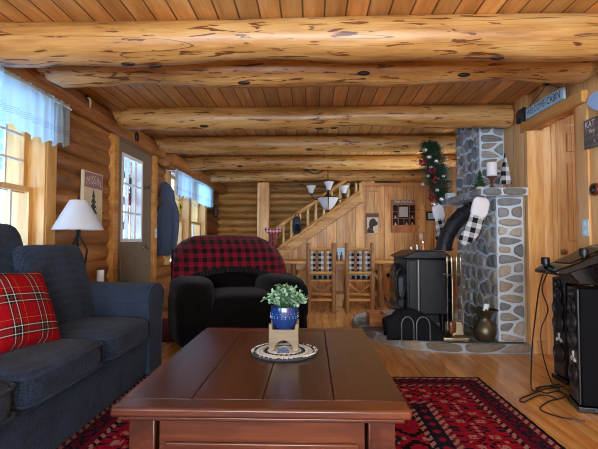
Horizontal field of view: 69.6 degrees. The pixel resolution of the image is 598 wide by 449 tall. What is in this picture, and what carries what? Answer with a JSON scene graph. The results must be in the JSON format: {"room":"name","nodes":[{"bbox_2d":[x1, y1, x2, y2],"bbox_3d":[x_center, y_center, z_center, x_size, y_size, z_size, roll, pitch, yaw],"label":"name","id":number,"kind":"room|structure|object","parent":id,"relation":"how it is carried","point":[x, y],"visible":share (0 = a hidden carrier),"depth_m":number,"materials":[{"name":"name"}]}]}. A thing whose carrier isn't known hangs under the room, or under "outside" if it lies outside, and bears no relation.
{"room":"log cabin living room","nodes":[
{"label":"log cabin living room","id":0,"kind":"room"},
{"bbox_2d":[123,172,131,229],"bbox_3d":[-2.049,-0.283,5.093,0.119,0.696,0.413,0,-2,2],"label":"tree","id":1,"kind":"object","parent":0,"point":[130,180],"visible":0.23,"depth_m":5.16,"materials":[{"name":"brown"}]},
{"bbox_2d":[124,172,131,201],"bbox_3d":[-2.049,-0.424,5.099,0.119,0.414,0.413,0,-2,2],"label":"greenery","id":2,"kind":"object","parent":1,"relation":"on","point":[130,181],"depth_m":5.19,"materials":[{"name":"green"}]},
{"bbox_2d":[55,111,218,310],"bbox_3d":[-2.116,-0.061,3.691,0.283,2.486,12.648,0,-2,2],"label":"wall","id":3,"kind":"structure","parent":0,"point":[90,144],"depth_m":4.09,"materials":[{"name":"brown wood"}]},
{"bbox_2d":[0,124,56,245],"bbox_3d":[-2.100,-0.279,2.902,0.360,1.500,1.176,0,-2,2],"label":"window","id":4,"kind":"structure","parent":3,"relation":"in","point":[29,166],"depth_m":3.31,"materials":[{"name":"brown wood"}]},
{"bbox_2d":[0,66,71,147],"bbox_3d":[-1.920,-0.803,2.903,0.088,0.392,1.274,0,-2,2],"label":"valance","id":5,"kind":"object","parent":4,"relation":"attached to","point":[32,110],"visible":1,"depth_m":3.06,"materials":[{"name":"blue fabric"}]},
{"bbox_2d":[1,66,166,158],"bbox_3d":[-1.984,-1.140,1.711,0.201,0.198,8.221,0,-2,2],"label":"trim","id":6,"kind":"structure","parent":3,"relation":"attached to","point":[97,114],"depth_m":3.81,"materials":[{"name":"brown wood"}]},
{"bbox_2d":[85,95,91,107],"bbox_3d":[-1.821,-1.062,3.724,0.063,0.117,0.050,0,-2,2],"label":"hook","id":7,"kind":"object","parent":3,"relation":"attached to","point":[86,96],"visible":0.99,"depth_m":3.71,"materials":[{"name":"brown metal"}]},
{"bbox_2d":[80,169,102,224],"bbox_3d":[-1.945,-0.225,4.042,0.035,0.530,0.350,0,-2,2],"label":"sign","id":8,"kind":"object","parent":3,"relation":"attached to","point":[91,182],"visible":0.7,"depth_m":4.04,"materials":[{"name":"paint"}]},
{"bbox_2d":[106,133,157,282],"bbox_3d":[-2.057,0.094,5.064,0.325,2.200,1.250,0,-2,2],"label":"trim","id":9,"kind":"structure","parent":3,"relation":"attached to","point":[113,198],"depth_m":4.50,"materials":[{"name":"brown wood"}]},
{"bbox_2d":[117,140,151,282],"bbox_3d":[-1.924,0.136,5.059,0.119,2.093,1.030,0,-2,2],"label":"door","id":10,"kind":"structure","parent":3,"relation":"in","point":[134,255],"depth_m":5.08,"materials":[{"name":"beige paint"}]},
{"bbox_2d":[135,132,138,141],"bbox_3d":[-1.795,-0.973,4.762,0.018,0.102,0.075,0,-2,2],"label":"horseshoe","id":11,"kind":"object","parent":3,"relation":"attached to","point":[136,133],"visible":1,"depth_m":4.75,"materials":[{"name":"black metal"}]},
{"bbox_2d":[157,182,178,255],"bbox_3d":[-1.807,-0.081,5.912,0.344,1.015,0.188,0,-2,2],"label":"jacket","id":12,"kind":"object","parent":3,"relation":"hanging from","point":[168,212],"visible":0.88,"depth_m":5.84,"materials":[{"name":"blue fabric"}]},
{"bbox_2d":[163,168,206,264],"bbox_3d":[-1.977,-0.110,7.308,0.360,1.460,2.396,0,-2,2],"label":"window","id":13,"kind":"structure","parent":3,"relation":"in","point":[193,217],"depth_m":7.20,"materials":[{"name":"brown wood"}]},
{"bbox_2d":[178,198,182,213],"bbox_3d":[-1.908,-0.462,6.931,0.028,0.585,0.224,0,-2,0],"label":"ornament","id":14,"kind":"object","parent":13,"relation":"hanging from","point":[180,201],"visible":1,"depth_m":6.91,"materials":[{"name":"yellow plant"}]},
{"bbox_2d":[167,169,213,207],"bbox_3d":[-1.774,-0.540,7.328,0.134,0.418,2.444,0,-2,2],"label":"valance","id":15,"kind":"object","parent":13,"relation":"attached to","point":[187,186],"visible":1,"depth_m":7.07,"materials":[{"name":"blue fabric"}]},
{"bbox_2d":[158,153,226,194],"bbox_3d":[-1.776,-0.844,7.746,0.260,0.260,3.790,0,-2,2],"label":"trim","id":16,"kind":"structure","parent":3,"relation":"attached to","point":[172,161],"depth_m":6.56,"materials":[{"name":"brown wood"}]},
{"bbox_2d":[213,205,217,217],"bbox_3d":[-1.805,-0.280,9.282,0.033,0.260,0.320,0,-2,2],"label":"frame","id":17,"kind":"object","parent":3,"relation":"attached to","point":[215,208],"visible":0.9,"depth_m":9.22,"materials":[{"name":"black wood"}]},
{"bbox_2d":[217,183,358,245],"bbox_3d":[0.392,0.218,9.728,4.960,2.327,0.247,0,-2,2],"label":"wall","id":18,"kind":"structure","parent":0,"point":[237,208],"depth_m":9.68,"materials":[{"name":"brown wood"}]},
{"bbox_2d":[0,0,597,182],"bbox_3d":[0.700,-1.242,3.632,6.400,0.120,12.800,0,-2,2],"label":"ceiling","id":19,"kind":"structure","parent":0,"point":[113,98],"depth_m":3.63,"materials":[{"name":"brown wood"}]},
{"bbox_2d":[0,13,597,67],"bbox_3d":[0.010,-1.091,2.575,4.058,0.270,0.283,0,-2,2],"label":"ceiling beam","id":20,"kind":"structure","parent":19,"relation":"attached to","point":[506,37],"depth_m":2.48,"materials":[{"name":"brown wood"}]},
{"bbox_2d":[154,135,456,153],"bbox_3d":[0.265,-1.003,5.395,4.410,0.228,0.247,0,-2,2],"label":"ceiling beam","id":21,"kind":"structure","parent":19,"relation":"attached to","point":[266,144],"depth_m":5.31,"materials":[{"name":"brown wood"}]},
{"bbox_2d":[417,139,454,206],"bbox_3d":[1.644,-0.627,5.176,0.492,0.838,0.274,0,-2,-10],"label":"swag","id":22,"kind":"object","parent":21,"relation":"hanging from","point":[433,163],"visible":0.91,"depth_m":5.14,"materials":[{"name":"green plant"}]},
{"bbox_2d":[111,104,514,130],"bbox_3d":[0.068,-1.046,4.232,4.082,0.232,0.252,0,-2,2],"label":"ceiling beam","id":23,"kind":"structure","parent":19,"relation":"attached to","point":[441,116],"depth_m":4.15,"materials":[{"name":"brown wood"}]},
{"bbox_2d":[36,59,597,87],"bbox_3d":[0.024,-1.086,3.017,4.062,0.246,0.261,0,-2,2],"label":"ceiling beam","id":24,"kind":"structure","parent":19,"relation":"attached to","point":[270,73],"depth_m":2.93,"materials":[{"name":"brown wood"}]},
{"bbox_2d":[205,170,429,181],"bbox_3d":[0.338,-0.904,8.034,4.410,0.224,0.238,0,-2,2],"label":"ceiling beam","id":25,"kind":"structure","parent":19,"relation":"attached to","point":[235,175],"depth_m":7.95,"materials":[{"name":"brown wood"}]},
{"bbox_2d":[375,181,400,182],"bbox_3d":[1.659,-0.800,8.027,0.480,0.042,0.023,0,-2,2],"label":"sign","id":26,"kind":"object","parent":25,"relation":"attached to","point":[375,181],"visible":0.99,"depth_m":8.02,"materials":[{"name":"black wood"}]},
{"bbox_2d":[183,155,456,170],"bbox_3d":[0.299,-0.952,6.659,4.409,0.235,0.244,0,-2,2],"label":"ceiling beam","id":27,"kind":"structure","parent":19,"relation":"attached to","point":[312,162],"depth_m":6.57,"materials":[{"name":"brown wood"}]},
{"bbox_2d":[304,169,348,211],"bbox_3d":[0.449,-0.627,6.792,0.723,0.864,0.629,0,-2,2],"label":"chandelier","id":28,"kind":"object","parent":27,"relation":"hanging from","point":[327,201],"visible":0.82,"depth_m":6.78,"materials":[{"name":"white glass"}]},
{"bbox_2d":[283,181,435,289],"bbox_3d":[0.686,0.150,8.084,3.920,2.318,0.080,0,-2,2],"label":"wall","id":29,"kind":"structure","parent":0,"point":[350,228],"depth_m":8.03,"materials":[{"name":"brown wood"}]},
{"bbox_2d":[257,182,269,241],"bbox_3d":[-0.666,0.264,8.047,0.220,2.090,0.180,0,-2,2],"label":"post","id":30,"kind":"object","parent":29,"relation":"attached to","point":[263,188],"depth_m":7.98,"materials":[{"name":"brown wood"}]},
{"bbox_2d":[311,289,387,294],"bbox_3d":[0.674,1.257,7.986,3.700,0.100,0.028,0,-2,2],"label":"baseboard","id":31,"kind":"structure","parent":29,"relation":"attached to","point":[385,291],"depth_m":7.97,"materials":[{"name":"brown wood"}]},
{"bbox_2d":[359,183,364,201],"bbox_3d":[1.174,-0.597,8.038,0.100,0.370,0.038,0,-2,2],"label":"trim","id":32,"kind":"structure","parent":29,"relation":"attached to","point":[361,185],"depth_m":8.02,"materials":[{"name":"brown wood"}]},
{"bbox_2d":[366,213,378,233],"bbox_3d":[1.367,-0.015,8.001,0.230,0.383,0.060,0,-2,2],"label":"picture","id":33,"kind":"object","parent":29,"relation":"attached to","point":[372,219],"visible":1,"depth_m":7.98,"materials":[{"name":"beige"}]},
{"bbox_2d":[365,183,432,186],"bbox_3d":[1.834,-0.745,8.028,1.420,0.065,0.033,0,-2,2],"label":"trim","id":34,"kind":"structure","parent":29,"relation":"attached to","point":[366,184],"depth_m":8.01,"materials":[{"name":"brown wood"}]},
{"bbox_2d":[391,200,424,232],"bbox_3d":[2.026,-0.153,7.982,0.615,0.604,0.070,0,-2,2],"label":"shadow box","id":35,"kind":"object","parent":29,"relation":"attached to","point":[403,210],"visible":1,"depth_m":7.99,"materials":[{"name":"brown wood"}]},
{"bbox_2d":[399,207,407,216],"bbox_3d":[1.946,-0.236,8.002,0.156,0.188,0.017,0,-2,2],"label":"photograph","id":36,"kind":"object","parent":35,"relation":"attached to","point":[403,211],"depth_m":7.99},
{"bbox_2d":[426,211,434,220],"bbox_3d":[2.453,-0.159,7.994,0.174,0.168,0.024,0,-2,2],"label":"frame","id":37,"kind":"object","parent":29,"relation":"attached to","point":[429,214],"visible":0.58,"depth_m":7.98,"materials":[{"name":"black"}]},
{"bbox_2d":[428,213,433,218],"bbox_3d":[2.453,-0.159,7.983,0.114,0.108,0.002,0,-2,2],"label":"picture","id":38,"kind":"object","parent":29,"relation":"attached to","point":[430,215],"depth_m":7.98,"materials":[{"name":"grey paper"}]},
{"bbox_2d":[145,295,597,448],"bbox_3d":[0.700,1.197,3.539,6.400,0.120,12.800,0,-2,2],"label":"floor","id":39,"kind":"structure","parent":0,"point":[508,375],"depth_m":3.30,"materials":[{"name":"brown wood"}]},
{"bbox_2d":[0,223,163,448],"bbox_3d":[-1.514,0.521,2.007,0.920,1.089,2.748,0,-2,2],"label":"sofa","id":40,"kind":"object","parent":39,"relation":"on","point":[111,332],"visible":0.79,"depth_m":2.42,"materials":[{"name":"blue fabric"}]},
{"bbox_2d":[0,382,12,422],"bbox_3d":[-1.423,0.649,1.339,0.690,0.178,0.715,0,-2,2],"label":"seat cushion","id":41,"kind":"object","parent":40,"relation":"on","point":[6,388],"depth_m":1.59,"materials":[{"name":"blue fabric"}]},
{"bbox_2d":[0,223,22,272],"bbox_3d":[-1.699,0.299,2.198,0.313,0.633,0.763,0,-2,2],"label":"cushion","id":42,"kind":"object","parent":40,"relation":"on","point":[11,244],"depth_m":2.41,"materials":[{"name":"blue fabric"}]},
{"bbox_2d":[0,271,60,353],"bbox_3d":[-1.381,0.417,2.125,0.213,0.402,0.435,0,-2,12],"label":"plaid pillow","id":43,"kind":"object","parent":40,"relation":"on","point":[27,314],"visible":0.99,"depth_m":2.08,"materials":[{"name":"red fabric"}]},
{"bbox_2d":[0,339,100,406],"bbox_3d":[-1.403,0.676,2.043,0.690,0.178,0.685,0,-2,2],"label":"seat cushion","id":44,"kind":"object","parent":40,"relation":"on","point":[41,371],"depth_m":1.92,"materials":[{"name":"blue fabric"}]},
{"bbox_2d":[13,244,93,325],"bbox_3d":[-1.593,0.401,2.752,0.301,0.544,0.702,0,-2,2],"label":"cushion","id":45,"kind":"object","parent":40,"relation":"on","point":[62,267],"depth_m":2.71,"materials":[{"name":"blue fabric"}]},
{"bbox_2d":[58,316,147,358],"bbox_3d":[-1.384,0.702,2.722,0.690,0.178,0.665,0,-2,2],"label":"seat cushion","id":46,"kind":"object","parent":40,"relation":"on","point":[119,335],"depth_m":2.60,"materials":[{"name":"blue fabric"}]},
{"bbox_2d":[162,318,174,341],"bbox_3d":[-1.503,1.181,4.877,0.680,0.011,1.250,0,-2,2],"label":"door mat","id":47,"kind":"object","parent":39,"relation":"on","point":[166,333],"visible":0.02,"depth_m":4.65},
{"bbox_2d":[168,267,307,347],"bbox_3d":[-0.667,0.660,4.513,1.362,0.985,1.181,1,-2,-21],"label":"recliner","id":48,"kind":"object","parent":39,"relation":"on","point":[232,299],"visible":0.55,"depth_m":3.97,"materials":[{"name":"black fabric"}]},
{"bbox_2d":[171,235,286,280],"bbox_3d":[-0.801,0.439,4.825,1.274,0.646,0.685,1,-2,-21],"label":"throw blanket","id":49,"kind":"object","parent":48,"relation":"on","point":[193,255],"visible":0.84,"depth_m":4.59,"materials":[{"name":"red fabric"}]},
{"bbox_2d":[213,287,273,314],"bbox_3d":[-0.625,0.777,4.348,0.737,0.249,0.826,1,-2,-21],"label":"seat cushion","id":50,"kind":"object","parent":48,"relation":"on","point":[226,300],"depth_m":4.00,"materials":[{"name":"black fabric"}]},
{"bbox_2d":[56,375,565,448],"bbox_3d":[0.027,1.047,1.361,2.455,0.010,3.600,0,-2,2],"label":"patterned rug","id":51,"kind":"object","parent":39,"relation":"on","point":[448,412],"visible":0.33,"depth_m":2.33,"materials":[{"name":"fabric"}]},
{"bbox_2d":[111,328,411,448],"bbox_3d":[-0.105,0.829,1.947,0.940,0.468,1.253,0,-2,2],"label":"coffee table","id":52,"kind":"object","parent":51,"relation":"on","point":[212,393],"visible":0.95,"depth_m":1.43,"materials":[{"name":"red wood"}]},
{"bbox_2d":[251,342,317,361],"bbox_3d":[-0.068,0.591,2.006,0.313,0.017,0.320,0,-2,2],"label":"mat","id":53,"kind":"object","parent":52,"relation":"on","point":[305,351],"visible":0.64,"depth_m":1.95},
{"bbox_2d":[277,347,288,352],"bbox_3d":[-0.072,0.568,1.943,0.056,0.024,0.008,0,-2,2],"label":"ornament","id":54,"kind":"object","parent":53,"relation":"on","point":[281,350],"visible":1,"depth_m":1.94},
{"bbox_2d":[261,282,307,350],"bbox_3d":[-0.068,0.430,2.043,0.226,0.305,0.219,0,-2,2],"label":"potted plant","id":55,"kind":"object","parent":53,"relation":"on","point":[284,325],"visible":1,"depth_m":1.98,"materials":[{"name":"green plant"}]},
{"bbox_2d":[306,243,335,311],"bbox_3d":[0.318,0.753,6.261,0.423,0.976,0.477,0,-2,2],"label":"dining chair","id":56,"kind":"object","parent":39,"relation":"on","point":[320,262],"visible":0.97,"depth_m":6.06,"materials":[{"name":"brown wood"}]},
{"bbox_2d":[311,275,330,278],"bbox_3d":[0.318,0.759,6.279,0.380,0.056,0.380,0,-2,2],"label":"seat cushion","id":57,"kind":"object","parent":56,"relation":"on","point":[312,276],"depth_m":6.09,"materials":[{"name":"fabric"}]},
{"bbox_2d":[311,251,331,270],"bbox_3d":[0.313,0.530,6.123,0.310,0.310,0.044,0,-2,2],"label":"cushion","id":58,"kind":"object","parent":56,"relation":"on","point":[320,253],"depth_m":6.10,"materials":[{"name":"multicoloured fabric"}]},
{"bbox_2d":[272,180,377,257],"bbox_3d":[0.161,0.145,8.455,2.861,2.249,0.999,0,-2,2],"label":"staircase","id":59,"kind":"structure","parent":39,"relation":"on","point":[319,224],"depth_m":7.97,"materials":[{"name":"brown wood"}]},
{"bbox_2d":[264,227,281,247],"bbox_3d":[-0.480,0.238,7.943,0.343,0.382,0.070,0,-2,2],"label":"bow","id":60,"kind":"object","parent":59,"relation":"attached to","point":[271,232],"visible":0.94,"depth_m":7.93,"materials":[{"name":"fabric"}]},
{"bbox_2d":[292,213,301,233],"bbox_3d":[-0.037,-0.022,7.903,0.170,0.385,0.115,0,-2,2],"label":"bag","id":61,"kind":"object","parent":59,"relation":"hanging from","point":[296,226],"visible":1,"depth_m":7.87,"materials":[{"name":"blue fabric"}]},
{"bbox_2d":[283,259,393,306],"bbox_3d":[0.931,0.912,6.822,2.720,0.699,0.850,0,-2,2],"label":"dining table","id":62,"kind":"object","parent":39,"relation":"on","point":[293,265],"visible":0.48,"depth_m":6.56,"materials":[{"name":"brown wood"}]},
{"bbox_2d":[337,248,344,259],"bbox_3d":[0.657,0.463,6.731,0.120,0.189,0.080,0,-2,2],"label":"napkin holder","id":63,"kind":"object","parent":62,"relation":"on","point":[339,250],"visible":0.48,"depth_m":6.71,"materials":[{"name":"blue paint"}]},
{"bbox_2d":[344,243,374,311],"bbox_3d":[0.866,0.752,6.246,0.423,0.976,0.477,0,-2,4],"label":"dining chair","id":64,"kind":"object","parent":39,"relation":"on","point":[359,263],"visible":0.98,"depth_m":6.04,"materials":[{"name":"brown wood"}]},
{"bbox_2d":[349,275,369,278],"bbox_3d":[0.867,0.759,6.264,0.380,0.056,0.380,0,-2,4],"label":"seat cushion","id":65,"kind":"object","parent":64,"relation":"on","point":[350,276],"depth_m":6.08,"materials":[{"name":"multicoloured fabric"}]},
{"bbox_2d":[349,251,369,270],"bbox_3d":[0.856,0.530,6.108,0.310,0.310,0.044,0,-2,4],"label":"cushion","id":66,"kind":"object","parent":64,"relation":"on","point":[359,253],"depth_m":6.09,"materials":[{"name":"fabric"}]},
{"bbox_2d":[386,273,391,309],"bbox_3d":[1.445,0.981,6.309,0.330,0.530,0.330,0,-2,2],"label":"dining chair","id":67,"kind":"object","parent":39,"relation":"on","point":[387,274],"visible":0.11,"depth_m":6.38,"materials":[{"name":"brown wood"}]},
{"bbox_2d":[352,310,533,353],"bbox_3d":[1.355,1.135,4.775,1.489,0.096,1.939,0,-2,2],"label":"hearth","id":68,"kind":"object","parent":39,"relation":"on","point":[359,320],"visible":0.37,"depth_m":3.89,"materials":[{"name":"grey stone"}]},
{"bbox_2d":[366,310,385,326],"bbox_3d":[0.837,1.020,4.693,0.170,0.128,0.300,0,-2,2],"label":"crate","id":69,"kind":"object","parent":68,"relation":"on","point":[374,318],"visible":0.8,"depth_m":4.54,"materials":[{"name":"brown wood"}]},
{"bbox_2d":[382,308,443,340],"bbox_3d":[1.060,0.920,4.011,0.547,0.276,0.224,0,-2,2],"label":"carrier","id":70,"kind":"object","parent":68,"relation":"on","point":[405,323],"visible":1,"depth_m":3.93,"materials":[{"name":"black metal"}]},
{"bbox_2d":[384,249,453,332],"bbox_3d":[1.214,0.671,4.465,0.587,0.809,0.680,0,-2,2],"label":"wood stove","id":71,"kind":"object","parent":68,"relation":"on","point":[418,282],"visible":0.77,"depth_m":4.14,"materials":[{"name":"metal"}]},
{"bbox_2d":[433,202,471,250],"bbox_3d":[1.638,0.006,4.509,0.450,0.547,0.224,0,-2,2],"label":"pipe","id":72,"kind":"object","parent":71,"relation":"attached to","point":[450,229],"visible":0.9,"depth_m":4.44,"materials":[{"name":"black metal"}]},
{"bbox_2d":[441,256,468,341],"bbox_3d":[1.407,0.670,3.939,0.230,0.772,0.200,0,-2,2],"label":"fireplace tool set","id":73,"kind":"object","parent":68,"relation":"on","point":[456,333],"visible":0.96,"depth_m":3.88,"materials":[{"name":"gold metal"}]},
{"bbox_2d":[441,127,527,341],"bbox_3d":[1.835,-0.039,4.372,0.435,2.223,1.166,0,-2,2],"label":"chimney","id":74,"kind":"object","parent":68,"relation":"on","point":[492,265],"visible":0.73,"depth_m":4.05,"materials":[{"name":"grey stone"}]},
{"bbox_2d":[432,204,444,239],"bbox_3d":[1.597,-0.025,4.900,0.170,0.448,0.053,1,-2,-16],"label":"stocking","id":75,"kind":"object","parent":74,"relation":"hanging from","point":[438,211],"visible":0.9,"depth_m":4.88,"materials":[{"name":"white fabric"}]},
{"bbox_2d":[445,193,455,198],"bbox_3d":[1.719,-0.324,4.885,0.095,0.062,0.090,0,-2,2],"label":"block","id":76,"kind":"object","parent":74,"relation":"on","point":[447,195],"visible":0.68,"depth_m":4.84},
{"bbox_2d":[459,196,489,244],"bbox_3d":[1.532,-0.034,3.760,0.269,0.434,0.057,0,-2,-1],"label":"stocking","id":77,"kind":"object","parent":74,"relation":"hanging from","point":[480,205],"visible":1,"depth_m":3.74,"materials":[{"name":"white fabric"}]},
{"bbox_2d":[474,170,485,188],"bbox_3d":[1.680,-0.419,3.994,0.107,0.176,0.109,0,-2,2],"label":"tree","id":78,"kind":"object","parent":74,"relation":"on","point":[479,184],"visible":0.99,"depth_m":3.98,"materials":[{"name":"green plant"}]},
{"bbox_2d":[486,161,497,187],"bbox_3d":[1.772,-0.457,3.953,0.100,0.251,0.100,0,-2,2],"label":"candle holder","id":79,"kind":"object","parent":74,"relation":"on","point":[491,167],"visible":0.92,"depth_m":3.92,"materials":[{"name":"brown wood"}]},
{"bbox_2d":[486,162,496,175],"bbox_3d":[1.772,-0.508,3.954,0.092,0.126,0.092,0,-2,2],"label":"candle","id":80,"kind":"object","parent":79,"relation":"on","point":[491,167],"depth_m":3.92,"materials":[{"name":"white wax"}]},
{"bbox_2d":[499,153,511,187],"bbox_3d":[1.933,-0.498,4.030,0.109,0.345,0.024,0,-2,2],"label":"cutout","id":81,"kind":"object","parent":74,"relation":"on","point":[505,178],"visible":0.91,"depth_m":4.02},
{"bbox_2d":[470,307,498,341],"bbox_3d":[1.686,0.911,3.907,0.244,0.286,0.244,0,-2,2],"label":"vase","id":82,"kind":"object","parent":68,"relation":"on","point":[484,329],"visible":0.98,"depth_m":3.84,"materials":[{"name":"gold metal"}]},
{"bbox_2d":[483,303,488,310],"bbox_3d":[1.686,0.838,3.909,0.080,0.238,0.022,0,-2,2],"label":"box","id":83,"kind":"object","parent":82,"relation":"in","point":[485,306],"visible":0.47,"depth_m":3.90,"materials":[{"name":"white paper"}]},
{"bbox_2d":[536,383,566,400],"bbox_3d":[1.669,1.104,2.858,0.170,0.007,0.367,-1,-2,23],"label":"cable","id":84,"kind":"object","parent":39,"relation":"on","point":[559,383],"visible":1,"depth_m":2.83,"materials":[{"name":"black plastic"}]},
{"bbox_2d":[519,385,584,421],"bbox_3d":[1.560,1.099,2.724,0.313,0.007,0.632,-1,-2,23],"label":"cable","id":85,"kind":"object","parent":39,"relation":"on","point":[564,385],"visible":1,"depth_m":2.69,"materials":[{"name":"black plastic"}]},
{"bbox_2d":[535,244,597,285],"bbox_3d":[1.738,0.606,2.672,0.536,0.984,0.578,0,-2,2],"label":"console","id":86,"kind":"object","parent":39,"relation":"on","point":[580,267],"visible":0.89,"depth_m":2.50,"materials":[{"name":"black plastic"}]},
{"bbox_2d":[530,274,559,391],"bbox_3d":[1.561,0.707,2.813,0.168,0.799,0.444,-2,-3,40],"label":"cable","id":87,"kind":"object","parent":86,"relation":"hanging from","point":[542,274],"visible":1,"depth_m":2.81,"materials":[{"name":"black plastic"}]},
{"bbox_2d":[540,273,560,390],"bbox_3d":[1.633,0.702,2.776,0.122,0.805,0.582,-1,-2,27],"label":"cable","id":88,"kind":"object","parent":86,"relation":"hanging from","point":[546,273],"visible":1,"depth_m":2.92,"materials":[{"name":"black plastic"}]},
{"bbox_2d":[552,276,583,384],"bbox_3d":[1.925,0.748,3.076,0.153,0.739,0.184,0,-2,2],"label":"tower speaker","id":89,"kind":"object","parent":39,"relation":"on","point":[560,295],"visible":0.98,"depth_m":3.05},
{"bbox_2d":[567,286,597,413],"bbox_3d":[1.807,0.739,2.577,0.316,0.719,0.204,-1,-2,16],"label":"tower speaker","id":90,"kind":"object","parent":39,"relation":"on","point":[582,303],"visible":1,"depth_m":2.52},
{"bbox_3d":[-1.725,0.838,3.590,0.410,0.599,0.420,0,-2,2],"label":"end table","id":91,"kind":"object","parent":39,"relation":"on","visible":0},
{"bbox_2d":[50,197,103,265],"bbox_3d":[-1.779,0.153,3.458,0.390,0.756,0.390,0,-2,2],"label":"table lamp","id":92,"kind":"object","parent":91,"relation":"on","point":[78,215],"visible":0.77,"depth_m":3.37,"materials":[{"name":"white fabric"}]},
{"bbox_2d":[97,270,103,281],"bbox_3d":[-1.725,0.469,3.734,0.060,0.147,0.060,0,-2,2],"label":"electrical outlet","id":93,"kind":"object","parent":91,"relation":"on","point":[100,273],"visible":0.7,"depth_m":3.71,"materials":[{"name":"plastic"}]},
{"bbox_2d":[435,72,597,353],"bbox_3d":[2.215,-0.022,3.599,0.488,2.318,12.511,0,-2,4],"label":"wall","id":94,"kind":"structure","parent":0,"point":[514,141],"depth_m":3.88,"materials":[{"name":"brown wood"}]},
{"bbox_2d":[525,131,546,340],"bbox_3d":[2.105,0.094,3.821,0.145,1.865,0.039,0,-2,2],"label":"trim","id":95,"kind":"structure","parent":94,"relation":"attached to","point":[534,163],"depth_m":3.81,"materials":[{"name":"brown wood"}]},
{"bbox_2d":[516,83,565,123],"bbox_3d":[2.034,-1.060,3.621,0.077,0.241,0.726,0,-2,2],"label":"welcome sign","id":96,"kind":"object","parent":94,"relation":"attached to","point":[558,95],"visible":0.98,"depth_m":3.56,"materials":[{"name":"blue paint"}]},
{"bbox_2d":[520,90,587,133],"bbox_3d":[2.042,-0.896,3.501,0.050,0.090,0.900,0,-2,2],"label":"trim","id":97,"kind":"structure","parent":94,"relation":"attached to","point":[579,98],"depth_m":3.38,"materials":[{"name":"brown wood"}]},
{"bbox_2d":[574,102,592,285],"bbox_3d":[2.048,0.125,3.087,0.018,1.984,0.150,0,-2,2],"label":"trim","id":98,"kind":"structure","parent":94,"relation":"attached to","point":[581,113],"depth_m":3.10,"materials":[{"name":"brown wood"}]},
{"bbox_2d":[582,219,588,236],"bbox_3d":[2.033,0.025,3.053,0.010,0.120,0.070,0,-2,2],"label":"wall switch","id":99,"kind":"object","parent":94,"relation":"attached to","point":[585,223],"visible":1,"depth_m":3.04,"materials":[{"name":"blue paint"}]},
{"bbox_2d":[583,115,597,148],"bbox_3d":[2.018,-0.636,2.865,0.026,0.200,0.348,0,-2,2],"label":"sign","id":100,"kind":"object","parent":94,"relation":"attached to","point":[590,125],"visible":1,"depth_m":2.95,"materials":[{"name":"black wood"}]},
{"bbox_2d":[587,91,597,110],"bbox_3d":[2.037,-0.823,2.873,0.024,0.179,0.314,0,-2,2],"label":"plaque","id":101,"kind":"object","parent":94,"relation":"attached to","point":[592,102],"visible":1,"depth_m":2.96,"materials":[{"name":"blue"}]},
{"bbox_2d":[589,183,597,195],"bbox_3d":[2.041,-0.243,2.976,0.024,0.088,0.088,0,-2,2],"label":"thermostat","id":102,"kind":"object","parent":94,"relation":"attached to","point":[593,189],"visible":1,"depth_m":2.96,"materials":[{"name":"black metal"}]},
{"bbox_2d":[545,114,573,353],"bbox_3d":[2.945,-0.079,2.123,1.630,2.318,3.560,0,-2,2],"label":"wall","id":103,"kind":"structure","parent":0,"point":[569,120],"depth_m":3.87,"materials":[{"name":"brown wood"}]},
{"bbox_2d":[541,122,560,354],"bbox_3d":[2.242,0.097,3.818,0.130,2.100,0.040,0,-2,2],"label":"trim","id":104,"kind":"structure","parent":103,"relation":"attached to","point":[550,133],"depth_m":3.81,"materials":[{"name":"brown wood"}]},
{"bbox_2d":[558,125,576,257],"bbox_3d":[2.688,0.119,3.819,0.750,2.035,0.101,0,-2,2],"label":"door","id":105,"kind":"structure","parent":103,"relation":"in","point":[566,149],"depth_m":3.85,"materials":[{"name":"brown wood"}]},
{"label":"outside","id":106,"kind":"structure","parent":0,"visible":0},
{"bbox_2d":[0,198,129,238],"bbox_3d":[-20.713,-0.905,10.624,14.000,5.823,80.000,0,-2,2],"label":"hill","id":107,"kind":"structure","parent":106,"point":[2,201],"depth_m":27.11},
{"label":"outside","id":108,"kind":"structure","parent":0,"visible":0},
{"bbox_2d":[0,118,129,174],"bbox_3d":[-3.724,-1.188,4.254,2.920,0.300,9.200,0,-2,2],"label":"porch roof","id":109,"kind":"structure","parent":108,"point":[1,120],"depth_m":6.25,"materials":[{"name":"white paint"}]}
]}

